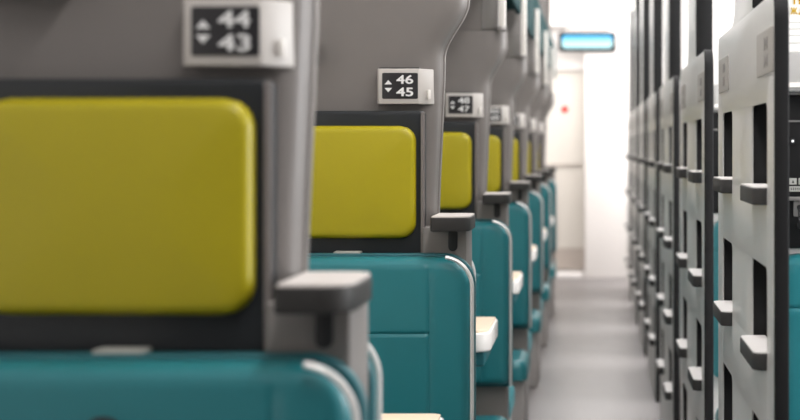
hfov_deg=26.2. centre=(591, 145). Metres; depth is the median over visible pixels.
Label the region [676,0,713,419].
panel
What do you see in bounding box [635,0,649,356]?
panel
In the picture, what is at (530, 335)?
passenger seat
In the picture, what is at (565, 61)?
door surround
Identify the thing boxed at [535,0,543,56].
luggage rack
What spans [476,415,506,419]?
seat cushion
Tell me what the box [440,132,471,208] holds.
cushion
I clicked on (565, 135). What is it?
door
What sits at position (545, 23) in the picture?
luggage rack
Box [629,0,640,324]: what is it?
panel
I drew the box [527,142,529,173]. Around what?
cushion
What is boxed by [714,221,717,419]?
passenger seat
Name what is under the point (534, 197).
backrest cushion
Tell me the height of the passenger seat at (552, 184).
1.331 m
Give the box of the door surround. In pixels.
[550,26,584,70]
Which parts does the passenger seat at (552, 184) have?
headrest frame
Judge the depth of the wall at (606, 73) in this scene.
16.10 m
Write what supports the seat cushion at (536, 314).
on the passenger seat at (536, 205)
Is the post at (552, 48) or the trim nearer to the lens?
the post at (552, 48)
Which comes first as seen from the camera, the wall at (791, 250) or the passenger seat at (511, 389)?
the wall at (791, 250)
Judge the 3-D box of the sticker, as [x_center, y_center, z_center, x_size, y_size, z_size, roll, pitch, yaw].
[0.425,0.080,3.488,0.040,0.028,0.002,0,0,0]
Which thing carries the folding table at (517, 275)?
attached to the wall
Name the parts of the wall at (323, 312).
panel, plate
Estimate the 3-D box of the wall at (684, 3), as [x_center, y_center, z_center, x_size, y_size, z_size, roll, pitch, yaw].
[1.133,0.050,7.150,1.535,2.400,0.060,0,0,0]
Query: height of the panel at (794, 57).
0.400 m
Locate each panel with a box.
[550,0,633,25]
[559,26,615,51]
[625,10,633,300]
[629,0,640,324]
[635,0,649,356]
[644,0,662,401]
[656,0,680,419]
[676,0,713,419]
[713,0,788,419]
[714,84,717,212]
[789,52,799,247]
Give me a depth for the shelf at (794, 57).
3.42 m
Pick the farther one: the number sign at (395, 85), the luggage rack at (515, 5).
the luggage rack at (515, 5)
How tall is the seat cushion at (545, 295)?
0.085 m
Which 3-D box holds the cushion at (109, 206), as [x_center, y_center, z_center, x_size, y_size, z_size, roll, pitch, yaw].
[-0.567,0.072,2.021,0.327,0.258,0.032,0,0,0]
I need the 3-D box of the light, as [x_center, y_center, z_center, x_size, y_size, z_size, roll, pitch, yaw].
[0.411,-0.010,3.485,0.014,0.014,0.011,0,0,0]
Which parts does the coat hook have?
hook plate, hook arm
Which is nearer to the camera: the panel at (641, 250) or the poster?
the poster
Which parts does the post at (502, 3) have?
post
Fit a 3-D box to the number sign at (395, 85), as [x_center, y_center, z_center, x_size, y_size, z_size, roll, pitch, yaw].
[-0.427,-0.138,3.927,0.136,0.084,0.056,0,0,-13]
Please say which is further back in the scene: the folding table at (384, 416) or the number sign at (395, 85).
the number sign at (395, 85)
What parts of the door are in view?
kick plate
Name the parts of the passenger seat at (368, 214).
headrest frame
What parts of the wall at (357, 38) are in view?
plate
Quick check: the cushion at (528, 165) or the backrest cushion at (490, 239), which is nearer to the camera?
the backrest cushion at (490, 239)
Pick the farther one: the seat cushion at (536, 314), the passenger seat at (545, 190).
the passenger seat at (545, 190)
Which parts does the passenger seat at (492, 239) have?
headrest frame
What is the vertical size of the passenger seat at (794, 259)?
1.028 m
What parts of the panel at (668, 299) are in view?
number plate, panel, number plate, post trim, edge trim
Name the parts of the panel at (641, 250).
panel, edge trim, post trim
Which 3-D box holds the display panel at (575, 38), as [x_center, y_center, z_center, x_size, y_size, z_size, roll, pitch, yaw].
[-0.046,-1.022,16.073,0.540,0.257,0.055,0,0,0]
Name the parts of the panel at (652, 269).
panel, number plate, edge trim, post trim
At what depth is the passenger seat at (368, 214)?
3.85 m
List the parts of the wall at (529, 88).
panel, plate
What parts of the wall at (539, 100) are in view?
panel, plate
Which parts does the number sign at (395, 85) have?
lid, lever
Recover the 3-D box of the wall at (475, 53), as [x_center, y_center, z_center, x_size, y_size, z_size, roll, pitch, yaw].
[-0.614,0.050,5.702,0.683,2.400,0.245,0,0,0]
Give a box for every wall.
[0,0,371,404]
[315,0,474,267]
[444,0,511,419]
[490,10,530,419]
[514,36,542,311]
[529,0,550,283]
[539,0,555,264]
[585,26,628,277]
[663,0,664,84]
[681,0,687,69]
[713,0,734,419]
[789,93,799,254]
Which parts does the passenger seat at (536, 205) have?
headrest frame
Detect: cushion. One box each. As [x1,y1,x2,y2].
[0,98,255,314]
[0,360,351,419]
[309,257,469,419]
[310,126,415,237]
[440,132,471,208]
[472,221,508,384]
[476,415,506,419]
[487,136,500,191]
[509,203,528,326]
[512,138,517,180]
[513,349,529,380]
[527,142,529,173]
[529,192,540,291]
[529,309,541,332]
[541,185,549,267]
[541,283,549,300]
[549,180,554,250]
[549,263,555,277]
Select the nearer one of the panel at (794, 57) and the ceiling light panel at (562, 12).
the panel at (794, 57)
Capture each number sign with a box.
[183,0,293,67]
[378,68,433,104]
[445,92,483,117]
[490,105,508,123]
[514,113,524,127]
[529,118,535,130]
[539,123,543,132]
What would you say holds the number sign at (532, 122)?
attached to the wall at (539, 100)
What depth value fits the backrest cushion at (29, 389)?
1.94 m
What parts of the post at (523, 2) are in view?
post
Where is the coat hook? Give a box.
[793,201,799,226]
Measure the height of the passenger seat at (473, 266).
1.331 m
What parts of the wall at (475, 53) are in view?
panel, plate, plate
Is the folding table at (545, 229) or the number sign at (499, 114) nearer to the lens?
the number sign at (499, 114)
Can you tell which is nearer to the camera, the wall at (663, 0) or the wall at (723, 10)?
the wall at (723, 10)
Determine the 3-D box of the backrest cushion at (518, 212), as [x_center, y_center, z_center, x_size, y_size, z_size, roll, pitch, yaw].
[-0.570,0.520,7.420,0.588,0.540,0.052,0,0,0]
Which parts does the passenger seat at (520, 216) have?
headrest frame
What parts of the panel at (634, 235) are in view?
panel, edge trim, post trim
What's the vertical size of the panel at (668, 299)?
2.398 m
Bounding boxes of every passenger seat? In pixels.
[0,79,367,419]
[309,111,475,419]
[368,343,381,419]
[440,122,512,419]
[472,261,475,279]
[487,128,531,419]
[509,385,514,419]
[512,131,543,386]
[527,134,550,345]
[529,331,531,353]
[538,135,556,316]
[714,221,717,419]
[789,253,799,419]
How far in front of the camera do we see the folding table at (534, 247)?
8.28 m
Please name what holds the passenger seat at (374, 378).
on the floor
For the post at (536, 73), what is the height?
0.364 m
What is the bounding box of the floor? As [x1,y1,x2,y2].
[529,270,659,419]
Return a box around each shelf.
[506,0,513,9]
[714,84,717,110]
[789,52,799,92]
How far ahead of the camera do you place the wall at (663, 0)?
8.92 m
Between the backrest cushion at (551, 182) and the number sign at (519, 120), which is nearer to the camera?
the number sign at (519, 120)
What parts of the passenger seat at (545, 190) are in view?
headrest frame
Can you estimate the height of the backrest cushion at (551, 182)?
0.540 m
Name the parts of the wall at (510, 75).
panel, plate, plate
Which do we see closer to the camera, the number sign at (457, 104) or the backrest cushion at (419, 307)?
the backrest cushion at (419, 307)
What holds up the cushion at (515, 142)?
on the passenger seat at (536, 205)
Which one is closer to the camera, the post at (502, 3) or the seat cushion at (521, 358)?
the post at (502, 3)
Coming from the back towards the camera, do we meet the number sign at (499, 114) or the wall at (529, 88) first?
the wall at (529, 88)
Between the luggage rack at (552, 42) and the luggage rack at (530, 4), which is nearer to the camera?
the luggage rack at (530, 4)
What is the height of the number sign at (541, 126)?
0.084 m
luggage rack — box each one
[506,0,520,13]
[526,0,534,39]
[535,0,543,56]
[544,18,550,68]
[550,37,555,78]
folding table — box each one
[382,414,443,419]
[476,317,497,366]
[513,271,522,303]
[532,245,536,266]
[544,228,546,239]
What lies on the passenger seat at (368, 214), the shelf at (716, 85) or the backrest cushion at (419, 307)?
the backrest cushion at (419, 307)
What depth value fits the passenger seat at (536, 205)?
9.20 m
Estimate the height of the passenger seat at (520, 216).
1.331 m
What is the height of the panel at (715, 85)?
0.400 m
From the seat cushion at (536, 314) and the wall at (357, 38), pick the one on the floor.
the wall at (357, 38)
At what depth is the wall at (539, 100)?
11.15 m
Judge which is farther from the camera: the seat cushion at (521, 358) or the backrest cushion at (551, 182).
the backrest cushion at (551, 182)
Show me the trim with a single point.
(559, 274)
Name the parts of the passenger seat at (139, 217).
headrest frame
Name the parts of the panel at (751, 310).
number plate, post trim, number plate, edge trim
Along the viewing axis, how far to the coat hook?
3.48 m
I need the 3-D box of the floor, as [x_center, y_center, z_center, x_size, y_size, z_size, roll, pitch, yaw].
[0.465,1.280,8.300,2.870,0.060,17.800,0,0,0]
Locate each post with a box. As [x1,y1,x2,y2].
[497,0,505,31]
[520,0,526,58]
[534,9,538,75]
[543,31,547,86]
[550,47,553,94]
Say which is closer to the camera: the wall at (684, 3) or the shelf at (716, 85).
the shelf at (716, 85)
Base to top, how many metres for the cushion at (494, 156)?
0.257 m
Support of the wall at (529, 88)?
on the floor
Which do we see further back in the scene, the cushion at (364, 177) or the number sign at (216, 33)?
the cushion at (364, 177)
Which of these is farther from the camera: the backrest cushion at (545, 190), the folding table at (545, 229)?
the backrest cushion at (545, 190)
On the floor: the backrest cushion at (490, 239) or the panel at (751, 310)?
the panel at (751, 310)
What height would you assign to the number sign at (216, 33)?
0.084 m
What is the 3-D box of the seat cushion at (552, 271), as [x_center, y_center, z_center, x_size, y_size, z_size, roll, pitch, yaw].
[-0.570,0.917,12.565,0.606,0.085,0.440,0,0,0]
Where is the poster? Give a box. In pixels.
[788,0,799,51]
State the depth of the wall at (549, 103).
12.95 m
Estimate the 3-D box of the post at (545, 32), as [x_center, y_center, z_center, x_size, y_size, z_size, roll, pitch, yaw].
[-0.304,-0.568,11.130,0.028,0.364,0.044,0,0,0]
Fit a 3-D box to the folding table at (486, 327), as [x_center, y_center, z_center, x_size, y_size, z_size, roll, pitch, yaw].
[-0.620,0.580,4.780,0.690,0.160,0.400,0,0,0]
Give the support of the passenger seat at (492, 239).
on the floor
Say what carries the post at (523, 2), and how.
attached to the wall at (510, 75)
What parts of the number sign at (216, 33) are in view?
lever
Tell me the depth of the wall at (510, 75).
7.54 m
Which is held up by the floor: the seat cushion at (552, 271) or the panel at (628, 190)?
the panel at (628, 190)
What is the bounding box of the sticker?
[789,178,799,191]
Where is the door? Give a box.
[545,71,584,269]
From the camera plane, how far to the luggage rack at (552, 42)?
14.14 m
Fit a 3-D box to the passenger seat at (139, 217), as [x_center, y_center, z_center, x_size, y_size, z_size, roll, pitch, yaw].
[-0.570,0.585,1.784,0.615,1.331,0.597,0,0,0]
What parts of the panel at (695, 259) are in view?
number plate, panel, number plate, post trim, edge trim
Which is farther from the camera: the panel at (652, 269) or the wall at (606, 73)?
the wall at (606, 73)
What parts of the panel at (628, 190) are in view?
panel, edge trim, post trim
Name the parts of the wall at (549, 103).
panel, plate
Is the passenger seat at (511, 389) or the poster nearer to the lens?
the poster
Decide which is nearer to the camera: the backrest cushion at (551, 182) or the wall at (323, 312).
the wall at (323, 312)
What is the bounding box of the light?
[789,138,795,143]
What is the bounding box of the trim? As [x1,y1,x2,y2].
[555,271,584,277]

